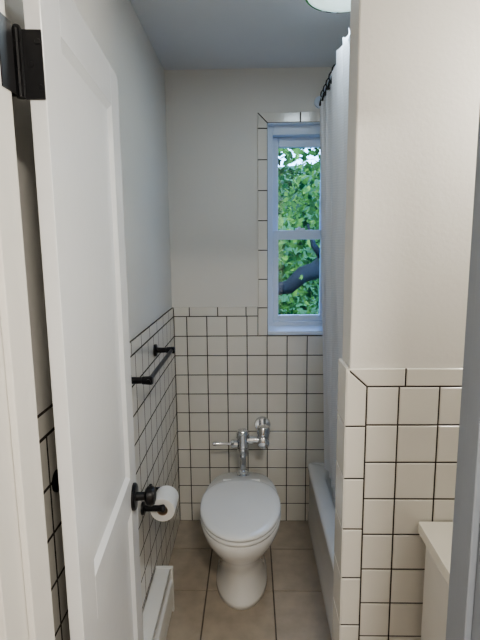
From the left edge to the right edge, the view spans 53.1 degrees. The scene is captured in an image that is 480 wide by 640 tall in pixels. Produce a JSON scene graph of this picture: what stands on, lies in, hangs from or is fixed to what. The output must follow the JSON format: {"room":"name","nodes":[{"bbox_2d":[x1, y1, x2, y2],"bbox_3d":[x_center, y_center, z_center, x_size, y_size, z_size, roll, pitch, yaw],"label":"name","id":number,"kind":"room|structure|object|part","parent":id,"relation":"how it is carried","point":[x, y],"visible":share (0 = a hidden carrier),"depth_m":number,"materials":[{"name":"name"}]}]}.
{"room":"bathroom","nodes":[
{"label":"bathroom","id":0,"kind":"room"},
{"bbox_2d":[4,0,179,639],"bbox_3d":[-0.443,0.096,1.691,0.130,2.530,1.809,0,9,1],"label":"wall","id":1,"kind":"structure","parent":0,"point":[114,25],"depth_m":1.79,"materials":[{"name":"paint"}]},
{"bbox_2d":[52,469,58,491],"bbox_3d":[-0.379,0.351,1.027,0.026,0.064,0.048,0,9,1],"label":"door knob","id":2,"kind":"object","parent":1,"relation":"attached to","point":[55,483],"visible":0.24,"depth_m":1.01,"materials":[{"name":"black metal"}]},
{"bbox_2d":[131,344,174,384],"bbox_3d":[-0.329,0.166,1.837,0.088,0.052,0.517,0,9,1],"label":"towel bar","id":3,"kind":"object","parent":1,"relation":"attached to","point":[146,380],"visible":0.81,"depth_m":1.75,"materials":[{"name":"black metal"}]},
{"bbox_2d":[142,566,174,639],"bbox_3d":[-0.329,1.194,1.858,0.074,0.207,0.454,0,9,1],"label":"baseboard heater","id":4,"kind":"object","parent":1,"relation":"attached to","point":[159,606],"visible":0.99,"depth_m":1.89,"materials":[{"name":"metal"}]},
{"bbox_2d":[141,484,178,521],"bbox_3d":[-0.308,0.718,1.883,0.120,0.094,0.184,0,9,1],"label":"toilet paper holder","id":5,"kind":"object","parent":1,"relation":"attached to","point":[167,497],"visible":0.9,"depth_m":1.83,"materials":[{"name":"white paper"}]},
{"bbox_2d":[129,0,349,69],"bbox_3d":[0.006,-1.012,0.507,2.400,0.120,4.119,0,9,1],"label":"ceiling","id":6,"kind":"structure","parent":0,"point":[183,34],"depth_m":1.98,"materials":[{"name":"paint"}]},
{"bbox_2d":[305,0,350,12],"bbox_3d":[0.357,-1.104,1.594,0.290,0.045,0.290,0,9,1],"label":"ceiling light","id":7,"kind":"object","parent":6,"relation":"attached to","point":[329,6],"depth_m":1.67,"materials":[{"name":"white glass"}]},
{"bbox_2d":[164,67,333,520],"bbox_3d":[0.390,-0.063,2.644,1.750,2.530,0.179,0,9,1],"label":"wall","id":8,"kind":"structure","parent":0,"point":[230,373],"depth_m":2.56,"materials":[{"name":"paint"}]},
{"bbox_2d":[267,122,319,169],"bbox_3d":[0.317,-0.463,2.515,0.345,1.080,0.041,0,9,1],"label":"liner","id":9,"kind":"object","parent":8,"relation":"attached to","point":[294,123],"visible":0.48,"depth_m":2.43,"materials":[{"name":"plastic"}]},
{"bbox_2d":[268,125,321,325],"bbox_3d":[0.318,-0.490,2.593,0.345,1.050,0.120,0,9,1],"label":"frame","id":10,"kind":"object","parent":8,"relation":"attached to","point":[284,130],"visible":0.39,"depth_m":2.51,"materials":[{"name":"plastic"}]},
{"bbox_2d":[268,325,322,334],"bbox_3d":[0.323,0.045,2.634,0.343,0.050,0.136,0,9,1],"label":"sill","id":11,"kind":"structure","parent":8,"relation":"attached to","point":[300,329],"depth_m":2.58,"materials":[{"name":"plastic"}]},
{"bbox_2d":[273,137,321,320],"bbox_3d":[0.318,-0.479,2.588,0.285,0.970,0.068,0,9,1],"label":"window","id":12,"kind":"structure","parent":8,"relation":"in","point":[277,234],"depth_m":2.56,"materials":[{"name":"plastic"}]},
{"bbox_3d":[0.316,-0.704,2.571,0.285,0.520,0.032,0,9,1],"label":"upper sash","id":13,"kind":"part","parent":12,"relation":"part of","materials":[{"name":"clear glass"}]},
{"bbox_2d":[314,27,349,497],"bbox_3d":[0.434,-0.076,1.962,0.135,1.923,1.179,0,9,1],"label":"shower curtain","id":14,"kind":"object","parent":8,"relation":"attached to","point":[333,107],"visible":0.64,"depth_m":2.12,"materials":[{"name":"fabric"}]},
{"bbox_3d":[0.386,-0.996,1.817,0.060,0.060,1.179,0,9,1],"label":"rod","id":15,"kind":"part","parent":14,"relation":"part of","materials":[{"name":"plastic"}]},
{"bbox_2d":[166,520,331,639],"bbox_3d":[0.380,1.343,1.849,1.750,0.100,2.049,0,9,1],"label":"floor","id":16,"kind":"structure","parent":0,"point":[291,606],"depth_m":2.17,"materials":[{"name":"tile"}]},
{"bbox_2d":[200,416,280,609],"bbox_3d":[0.006,0.893,2.294,0.360,0.658,0.827,0,9,1],"label":"toilet","id":17,"kind":"object","parent":16,"relation":"on","point":[240,511],"visible":1,"depth_m":2.10,"materials":[{"name":"ceramic"}]},
{"bbox_3d":[0.002,0.847,2.112,0.354,0.019,0.478,0,9,1],"label":"seat","id":18,"kind":"part","parent":17,"relation":"part of","materials":[{"name":"plastic"}]},
{"bbox_3d":[0.001,0.823,2.111,0.358,0.024,0.487,0,9,1],"label":"lid","id":19,"kind":"part","parent":17,"relation":"part of","materials":[{"name":"plastic"}]},
{"bbox_2d":[307,463,335,638],"bbox_3d":[0.733,1.064,2.131,0.736,0.357,1.166,0,9,1],"label":"bathtub","id":20,"kind":"object","parent":16,"relation":"on","point":[321,514],"visible":0.23,"depth_m":2.26,"materials":[{"name":"ceramic"}]},
{"bbox_2d":[418,522,452,639],"bbox_3d":[0.785,0.926,1.152,0.596,0.935,0.471,0,9,1],"label":"bathroom vanity","id":21,"kind":"object","parent":16,"relation":"on","point":[437,536],"visible":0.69,"depth_m":1.27,"materials":[{"name":"stone"}]},
{"bbox_2d":[332,0,479,639],"bbox_3d":[0.684,0.141,1.333,0.799,2.430,0.120,0,9,1],"label":"wall partition","id":22,"kind":"structure","parent":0,"point":[414,97],"depth_m":1.26,"materials":[{"name":"paint"}]},
{"bbox_3d":[-0.005,0.271,0.722,2.150,2.480,0.140,0,9,1],"label":"wall","id":23,"kind":"structure","parent":0,"visible":0},
{"bbox_2d":[0,12,16,93],"bbox_3d":[-0.328,0.418,0.819,0.002,1.725,0.040,0,9,1],"label":"hinge leaves on the jamb","id":24,"kind":"object","parent":23,"relation":"attached to","point":[8,81],"visible":0.91,"depth_m":0.69,"materials":[{"name":"black metal"}]},
{"bbox_2d":[11,0,155,639],"bbox_3d":[-0.302,0.377,1.164,0.121,2.013,0.623,-1,9,-3],"label":"door","id":25,"kind":"structure","parent":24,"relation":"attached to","point":[76,129],"depth_m":0.97,"materials":[{"name":"paint"}]},
{"bbox_3d":[-0.320,0.408,0.859,0.053,1.731,0.014,-1,9,-3],"label":"hinge leaves","id":26,"kind":"part","parent":25,"relation":"part of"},
{"bbox_3d":[-0.303,0.529,1.441,0.099,0.080,0.080,-1,9,-3],"label":"knob","id":27,"kind":"part","parent":25,"relation":"part of","materials":[{"name":"black metal"}]},
{"bbox_2d":[0,0,54,639],"bbox_3d":[-0.375,0.393,0.742,0.109,2.140,0.165,0,9,1],"label":"trim","id":28,"kind":"structure","parent":23,"relation":"attached to","point":[26,609],"depth_m":0.71,"materials":[{"name":"paint"}]},
{"bbox_2d":[446,109,479,639],"bbox_3d":[0.396,0.387,0.729,0.109,2.140,0.177,0,9,1],"label":"trim","id":29,"kind":"structure","parent":23,"relation":"attached to","point":[463,611],"depth_m":0.72,"materials":[{"name":"grey paint"}]},
{"label":"outside","id":30,"kind":"structure","parent":0,"visible":0},
{"bbox_3d":[1.239,2.739,8.963,30.000,0.100,11.100,0,9,1],"label":"ground","id":31,"kind":"structure","parent":30,"visible":0},
{"bbox_2d":[278,148,319,314],"bbox_3d":[0.932,-1.424,7.862,8.667,8.531,5.172,0,9,1],"label":"tree","id":32,"kind":"object","parent":31,"relation":"on","point":[309,271],"visible":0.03,"depth_m":7.01,"materials":[{"name":"green plant"}]},
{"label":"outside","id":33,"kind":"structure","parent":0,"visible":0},
{"bbox_2d":[278,165,319,314],"bbox_3d":[2.470,-2.830,19.771,40.000,7.494,16.739,0,9,1],"label":"hillside","id":34,"kind":"structure","parent":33,"point":[284,298],"depth_m":16.71,"materials":[{"name":"green plant"}]}
]}

